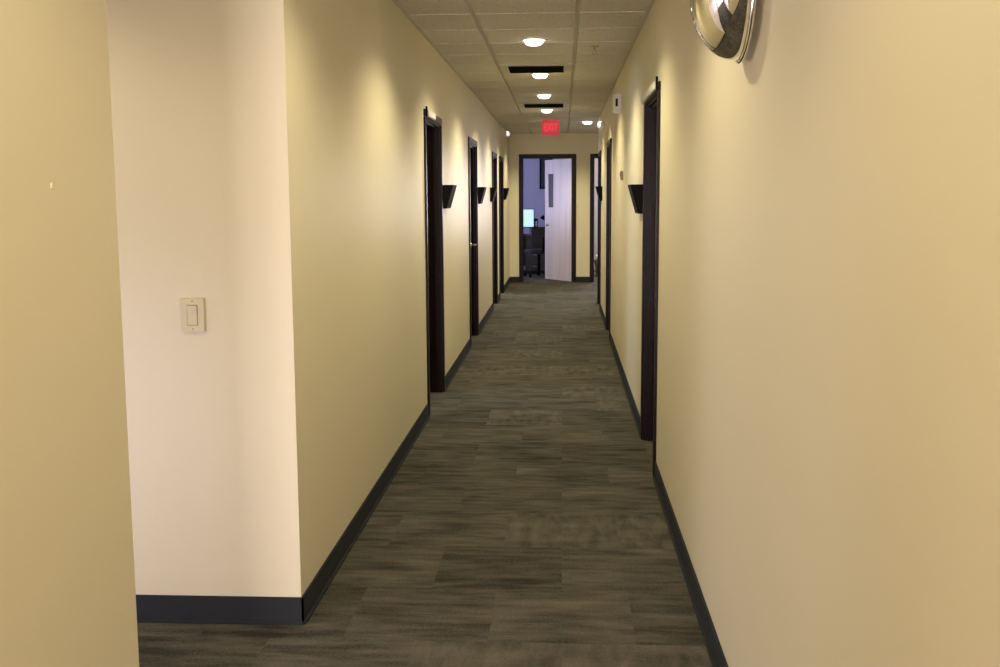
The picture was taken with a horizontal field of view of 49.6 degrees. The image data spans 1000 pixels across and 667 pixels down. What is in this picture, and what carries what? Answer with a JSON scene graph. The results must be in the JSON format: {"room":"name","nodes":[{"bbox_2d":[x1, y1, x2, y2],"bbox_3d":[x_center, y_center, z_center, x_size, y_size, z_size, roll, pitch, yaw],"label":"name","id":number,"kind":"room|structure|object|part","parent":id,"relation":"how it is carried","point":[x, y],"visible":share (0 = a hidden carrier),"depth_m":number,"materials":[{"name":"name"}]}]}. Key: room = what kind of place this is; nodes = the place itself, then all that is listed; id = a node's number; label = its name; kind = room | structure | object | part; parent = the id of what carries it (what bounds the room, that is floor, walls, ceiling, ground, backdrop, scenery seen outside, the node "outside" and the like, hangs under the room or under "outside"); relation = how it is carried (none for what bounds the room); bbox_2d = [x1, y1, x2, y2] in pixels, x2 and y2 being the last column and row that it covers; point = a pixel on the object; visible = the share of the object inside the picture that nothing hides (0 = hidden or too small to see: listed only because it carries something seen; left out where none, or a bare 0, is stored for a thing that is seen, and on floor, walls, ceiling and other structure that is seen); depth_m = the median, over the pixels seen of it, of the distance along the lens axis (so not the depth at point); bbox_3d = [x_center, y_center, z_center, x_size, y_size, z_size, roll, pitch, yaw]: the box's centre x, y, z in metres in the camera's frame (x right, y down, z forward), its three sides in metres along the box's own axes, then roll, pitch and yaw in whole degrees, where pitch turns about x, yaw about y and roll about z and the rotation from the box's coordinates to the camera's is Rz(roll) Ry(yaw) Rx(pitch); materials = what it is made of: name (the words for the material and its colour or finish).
{"room":"office corridor","nodes":[
{"label":"office corridor","id":0,"kind":"room"},
{"bbox_2d":[0,0,138,666],"bbox_3d":[-1.018,0.323,-0.809,0.100,2.574,6.200,0,7,3],"label":"wall","id":1,"kind":"structure","parent":0,"point":[68,593],"depth_m":1.99,"materials":[{"name":"beige paint"}]},
{"bbox_2d":[106,0,307,596],"bbox_3d":[-2.044,-0.257,3.801,2.681,2.574,0.100,0,7,3],"label":"wall","id":2,"kind":"structure","parent":0,"point":[202,96],"depth_m":3.70,"materials":[{"name":"beige paint"}]},
{"bbox_2d":[180,298,205,331],"bbox_3d":[-1.055,-0.063,3.712,0.086,0.117,0.012,0,7,3],"label":"light switch","id":3,"kind":"object","parent":2,"relation":"attached to","point":[192,310],"visible":1,"depth_m":3.71,"materials":[{"name":"beige plastic"}]},
{"bbox_2d":[136,595,303,624],"bbox_3d":[-2.036,0.978,3.899,2.690,0.098,0.018,0,7,3],"label":"baseboard","id":4,"kind":"structure","parent":2,"relation":"attached to","point":[149,608],"depth_m":3.84,"materials":[{"name":"grey rubber"}]},
{"bbox_2d":[291,0,509,585],"bbox_3d":[-0.321,-1.215,11.259,0.100,2.574,15.110,0,7,3],"label":"wall","id":5,"kind":"structure","parent":0,"point":[365,76],"depth_m":5.09,"materials":[{"name":"beige paint"}]},
{"bbox_2d":[301,277,509,623],"bbox_3d":[-0.259,0.020,11.357,0.018,0.098,15.219,0,7,3],"label":"baseboard","id":6,"kind":"structure","parent":5,"relation":"attached to","point":[317,588],"depth_m":5.05,"materials":[{"name":"grey rubber"}]},
{"bbox_2d":[423,106,444,414],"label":"door","id":7,"kind":"structure","parent":5,"relation":"in","point":[433,162],"depth_m":8.18,"materials":[{"name":"brown wood"}]},
{"bbox_3d":[-0.470,-1.495,7.364,0.020,0.068,0.420,0,7,3],"label":"signal flag rail","id":8,"kind":"part","parent":7,"relation":"part of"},
{"bbox_2d":[443,185,456,208],"bbox_3d":[-0.391,-1.070,8.469,0.082,0.180,0.300,0,7,3],"label":"holder","id":9,"kind":"object","parent":5,"relation":"attached to","point":[448,190],"visible":0.92,"depth_m":8.33,"materials":[{"name":"black plastic"}]},
{"bbox_3d":[-0.399,-1.051,8.323,0.071,0.180,0.006,0,7,3],"label":"panel","id":10,"kind":"part","parent":9,"relation":"part of","materials":[{"name":"black plastic"}]},
{"bbox_2d":[468,136,478,346],"bbox_3d":[-0.349,-0.952,11.168,0.173,2.075,1.000,0,7,3],"label":"door","id":11,"kind":"structure","parent":5,"relation":"in","point":[472,144],"depth_m":11.56,"materials":[{"name":"brown wood"}]},
{"bbox_2d":[478,187,486,203],"bbox_3d":[-0.195,-1.513,11.865,0.082,0.180,0.300,0,7,3],"label":"holder","id":12,"kind":"object","parent":5,"relation":"attached to","point":[481,190],"visible":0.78,"depth_m":11.72,"materials":[{"name":"black plastic"}]},
{"bbox_3d":[-0.203,-1.494,11.719,0.071,0.180,0.006,0,7,3],"label":"panel","id":13,"kind":"part","parent":12,"relation":"part of","materials":[{"name":"black plastic"}]},
{"bbox_2d":[490,187,497,201],"bbox_3d":[-0.077,-1.782,13.894,0.082,0.180,0.300,0,7,3],"label":"holder","id":14,"kind":"object","parent":5,"relation":"attached to","point":[493,190],"visible":1,"depth_m":13.75,"materials":[{"name":"black plastic"}]},
{"bbox_2d":[492,151,497,308],"bbox_3d":[-0.535,-1.393,14.643,0.944,2.075,1.027,0,7,3],"label":"door","id":15,"kind":"structure","parent":5,"relation":"in","point":[494,155],"depth_m":15.03,"materials":[{"name":"brown wood"}]},
{"bbox_2d":[499,156,503,297],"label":"door","id":16,"kind":"structure","parent":5,"relation":"in","point":[501,176],"depth_m":16.64,"materials":[{"name":"brown wood"}]},
{"bbox_2d":[504,188,508,199],"bbox_3d":[0.101,-2.191,16.982,0.082,0.180,0.300,0,7,3],"label":"holder","id":17,"kind":"object","parent":5,"relation":"attached to","point":[506,190],"visible":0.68,"depth_m":16.84,"materials":[{"name":"black plastic"}]},
{"bbox_2d":[504,131,509,137],"bbox_3d":[0.112,-3.138,17.062,0.092,0.100,0.300,0,7,3],"label":"emergency light","id":18,"kind":"object","parent":5,"relation":"attached to","point":[506,133],"visible":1,"depth_m":16.93,"materials":[{"name":"white plastic"}]},
{"bbox_2d":[137,270,711,666],"bbox_3d":[-0.447,0.346,9.662,10.400,0.120,27.400,0,7,3],"label":"floor","id":19,"kind":"structure","parent":0,"point":[524,524],"depth_m":4.67,"materials":[{"name":"carpet"}]},
{"bbox_2d":[524,227,544,276],"bbox_3d":[0.751,-1.524,20.150,0.544,0.930,0.577,-2,8,-17],"label":"office chair","id":20,"kind":"object","parent":19,"relation":"on","point":[538,233],"visible":0.65,"depth_m":19.86,"materials":[{"name":"black plastic"}]},
{"bbox_3d":[0.721,-1.530,20.160,0.480,0.080,0.480,-2,8,-17],"label":"seat","id":21,"kind":"part","parent":20,"relation":"part of","materials":[{"name":"grey fabric"}]},
{"bbox_3d":[0.722,-1.321,20.187,0.050,0.360,0.050,-2,8,-17],"label":"gas post","id":22,"kind":"part","parent":20,"relation":"part of","materials":[{"name":"black plastic"}]},
{"bbox_3d":[0.792,-1.773,19.888,0.440,0.370,0.060,-2,8,-17],"label":"backrest","id":23,"kind":"part","parent":20,"relation":"part of","materials":[{"name":"grey fabric"}]},
{"bbox_2d":[524,234,544,271],"bbox_3d":[0.145,-1.560,21.197,1.650,0.745,0.765,0,7,3],"label":"office desk","id":24,"kind":"object","parent":19,"relation":"on","point":[530,260],"visible":0.31,"depth_m":20.83,"materials":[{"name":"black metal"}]},
{"bbox_3d":[0.162,-1.642,21.501,1.550,0.590,0.020,0,7,3],"label":"modesty panel","id":25,"kind":"part","parent":24,"relation":"part of","materials":[{"name":"brown wood"}]},
{"bbox_2d":[523,209,533,234],"bbox_3d":[0.414,-2.174,21.075,0.500,0.500,0.160,-1,7,-2],"label":"computer monitor","id":26,"kind":"object","parent":24,"relation":"on","point":[528,214],"visible":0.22,"depth_m":21.05,"materials":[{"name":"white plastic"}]},
{"bbox_3d":[0.691,-1.727,20.798,0.405,0.210,0.020,0,7,3],"label":"drawer","id":27,"kind":"part","parent":24,"relation":"part of","materials":[{"name":"brown wood"}]},
{"bbox_3d":[0.692,-1.508,20.826,0.405,0.210,0.020,0,7,3],"label":"drawer","id":28,"kind":"part","parent":24,"relation":"part of","materials":[{"name":"brown wood"}]},
{"bbox_3d":[0.693,-1.290,20.854,0.405,0.210,0.020,0,7,3],"label":"drawer","id":29,"kind":"part","parent":24,"relation":"part of","materials":[{"name":"brown wood"}]},
{"bbox_2d":[594,254,596,274],"bbox_3d":[1.900,-1.314,20.528,0.423,0.406,0.450,7,10,44],"label":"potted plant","id":30,"kind":"object","parent":19,"relation":"on","point":[595,260],"visible":0.12,"depth_m":20.48,"materials":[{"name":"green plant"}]},
{"bbox_2d":[397,0,650,133],"bbox_3d":[-0.470,-2.255,9.176,10.400,0.064,27.710,0,7,3],"label":"ceiling","id":31,"kind":"structure","parent":0,"point":[475,37],"depth_m":7.66,"materials":[{"name":"tile"}]},
{"bbox_2d":[521,38,547,45],"bbox_3d":[0.231,-1.979,7.358,0.188,0.044,0.188,0,7,3],"label":"recessed light","id":32,"kind":"object","parent":31,"relation":"in","point":[528,41],"visible":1,"depth_m":7.31,"materials":[{"name":"beige"}]},
{"bbox_2d":[499,63,571,72],"bbox_3d":[0.303,-2.201,8.997,0.590,0.038,0.590,0,7,3],"label":"ceiling vent","id":33,"kind":"object","parent":31,"relation":"in","point":[541,67],"visible":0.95,"depth_m":8.85,"materials":[{"name":"black metal"}]},
{"bbox_2d":[530,73,550,78],"bbox_3d":[0.350,-2.242,9.418,0.188,0.044,0.188,0,7,3],"label":"recessed light","id":34,"kind":"object","parent":31,"relation":"in","point":[535,75],"visible":0.89,"depth_m":9.37,"materials":[{"name":"beige"}]},
{"bbox_2d":[518,102,568,107],"bbox_3d":[0.512,-2.663,12.621,0.590,0.038,0.590,0,7,3],"label":"ceiling vent","id":35,"kind":"object","parent":31,"relation":"in","point":[535,104],"visible":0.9,"depth_m":12.47,"materials":[{"name":"black plastic"}]},
{"bbox_2d":[536,94,551,98],"bbox_3d":[0.464,-2.493,11.389,0.188,0.044,0.188,0,7,3],"label":"recessed light","id":36,"kind":"object","parent":31,"relation":"in","point":[542,96],"visible":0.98,"depth_m":11.34,"materials":[{"name":"beige"}]},
{"bbox_2d":[540,109,553,112],"bbox_3d":[0.577,-2.743,13.350,0.188,0.044,0.188,0,7,3],"label":"recessed light","id":37,"kind":"object","parent":31,"relation":"in","point":[542,110],"visible":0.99,"depth_m":13.30,"materials":[{"name":"beige"}]},
{"bbox_2d":[542,118,559,134],"bbox_3d":[0.699,-2.850,14.944,0.250,0.225,0.100,0,7,3],"label":"exit sign","id":38,"kind":"object","parent":31,"relation":"hanging from","point":[551,126],"visible":1,"depth_m":14.93,"materials":[{"name":"red plastic"}]},
{"bbox_2d":[581,121,593,123],"bbox_3d":[1.255,-3.026,15.546,0.188,0.044,0.188,0,7,3],"label":"recessed light","id":39,"kind":"object","parent":31,"relation":"in","point":[584,122],"visible":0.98,"depth_m":15.49,"materials":[{"name":"beige"}]},
{"bbox_2d":[590,45,598,54],"bbox_3d":[0.670,-2.009,7.682,0.068,0.060,0.068,0,7,3],"label":"sprinkler head","id":40,"kind":"object","parent":31,"relation":"attached to","point":[594,47],"visible":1,"depth_m":7.67},
{"bbox_2d":[509,132,598,276],"bbox_3d":[2.120,-2.172,18.675,4.119,2.574,0.100,0,7,3],"label":"wall","id":41,"kind":"structure","parent":0,"point":[582,145],"depth_m":18.63,"materials":[{"name":"beige paint"}]},
{"bbox_2d":[519,154,575,281],"bbox_3d":[0.845,-2.035,19.115,0.986,2.205,0.820,0,7,3],"label":"door","id":42,"kind":"structure","parent":41,"relation":"in","point":[560,172],"depth_m":18.95,"materials":[{"name":"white wood"}]},
{"bbox_3d":[0.926,-2.543,19.279,0.038,0.590,0.160,-4,8,-29],"label":"vision glass","id":43,"kind":"part","parent":42,"relation":"part of","materials":[{"name":"grey glass"}]},
{"bbox_2d":[510,277,589,281],"bbox_3d":[2.173,-0.937,18.770,4.019,0.098,0.018,0,7,3],"label":"baseboard","id":44,"kind":"structure","parent":41,"relation":"attached to","point":[512,279],"depth_m":18.82,"materials":[{"name":"grey rubber"}]},
{"bbox_2d":[590,154,597,281],"bbox_3d":[2.136,-2.040,19.095,1.121,2.205,0.929,0,7,3],"label":"door","id":45,"kind":"structure","parent":41,"relation":"in","point":[592,156],"depth_m":18.66,"materials":[{"name":"brown wood"}]},
{"bbox_2d":[523,158,597,269],"bbox_3d":[0.762,-2.574,21.893,7.200,2.574,0.100,0,7,3],"label":"wall","id":46,"kind":"structure","parent":0,"point":[533,196],"depth_m":21.81,"materials":[{"name":"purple paint"}]},
{"bbox_2d":[540,159,552,188],"bbox_3d":[0.925,-3.223,21.735,0.260,0.640,0.025,0,7,3],"label":"picture frame","id":47,"kind":"object","parent":46,"relation":"attached to","point":[542,161],"visible":0.25,"depth_m":21.74,"materials":[{"name":"black plastic"}]},
{"bbox_2d":[599,0,999,666],"bbox_3d":[0.872,-0.501,5.591,0.100,2.574,19.300,0,7,3],"label":"wall","id":48,"kind":"structure","parent":0,"point":[828,426],"depth_m":2.01,"materials":[{"name":"beige paint"}]},
{"bbox_2d":[392,0,654,133],"bbox_3d":[-0.266,-2.011,7.444,4.906,0.018,23.131,1,7,9],"label":"trim","id":49,"kind":"structure","parent":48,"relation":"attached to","point":[399,6],"depth_m":7.86,"materials":[{"name":"silver metal"}]},
{"bbox_2d":[595,186,601,200],"bbox_3d":[1.252,-1.774,13.737,0.082,0.180,0.300,0,7,3],"label":"holder","id":50,"kind":"object","parent":48,"relation":"attached to","point":[598,188],"visible":1,"depth_m":13.59,"materials":[{"name":"black plastic"}]},
{"bbox_2d":[597,150,600,309],"bbox_3d":[1.409,-1.386,14.499,0.173,2.075,0.930,0,7,3],"label":"door","id":51,"kind":"structure","parent":48,"relation":"in","point":[599,153],"depth_m":14.84,"materials":[{"name":"brown wood"}]},
{"bbox_2d":[596,120,604,129],"bbox_3d":[1.208,-2.507,13.040,0.092,0.100,0.300,0,7,3],"label":"emergency light","id":52,"kind":"object","parent":48,"relation":"attached to","point":[600,124],"visible":1,"depth_m":12.91,"materials":[{"name":"white plastic"}]},
{"bbox_2d":[605,138,611,337],"bbox_3d":[1.240,-1.014,11.583,0.173,2.075,0.940,0,7,3],"label":"door","id":53,"kind":"structure","parent":48,"relation":"in","point":[609,143],"depth_m":11.94,"materials":[{"name":"brown wood"}]},
{"bbox_2d":[613,94,620,112],"bbox_3d":[0.998,-1.961,9.233,0.072,0.160,0.042,0,7,3],"label":"fire alarm strobe","id":54,"kind":"object","parent":48,"relation":"attached to","point":[616,97],"visible":1,"depth_m":9.22,"materials":[{"name":"white plastic"}]},
{"bbox_2d":[628,184,642,213],"bbox_3d":[0.853,-0.848,6.830,0.082,0.180,0.300,0,7,3],"label":"holder","id":55,"kind":"object","parent":48,"relation":"attached to","point":[636,190],"visible":0.89,"depth_m":6.68,"materials":[{"name":"black plastic"}]},
{"bbox_2d":[640,76,660,476],"bbox_3d":[0.915,-0.329,6.115,0.193,2.099,0.980,0,7,3],"label":"door","id":56,"kind":"structure","parent":48,"relation":"in","point":[652,112],"depth_m":6.50,"materials":[{"name":"brown wood"}]},
{"bbox_3d":[0.821,-1.333,5.967,0.020,0.068,0.920,0,7,3],"label":"signal flag rail","id":57,"kind":"part","parent":56,"relation":"part of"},
{"bbox_2d":[599,303,727,666],"bbox_3d":[0.820,0.727,5.750,0.018,0.098,19.300,0,7,3],"label":"baseboard","id":58,"kind":"structure","parent":48,"relation":"attached to","point":[716,655],"depth_m":4.37,"materials":[{"name":"grey rubber"}]},
{"bbox_2d":[689,0,756,63],"bbox_3d":[0.582,-0.949,2.875,0.170,0.454,0.454,0,7,3],"label":"mirror","id":59,"kind":"object","parent":48,"relation":"attached to","point":[725,27],"visible":1,"depth_m":2.78,"materials":[{"name":"silver metal"}]}
]}

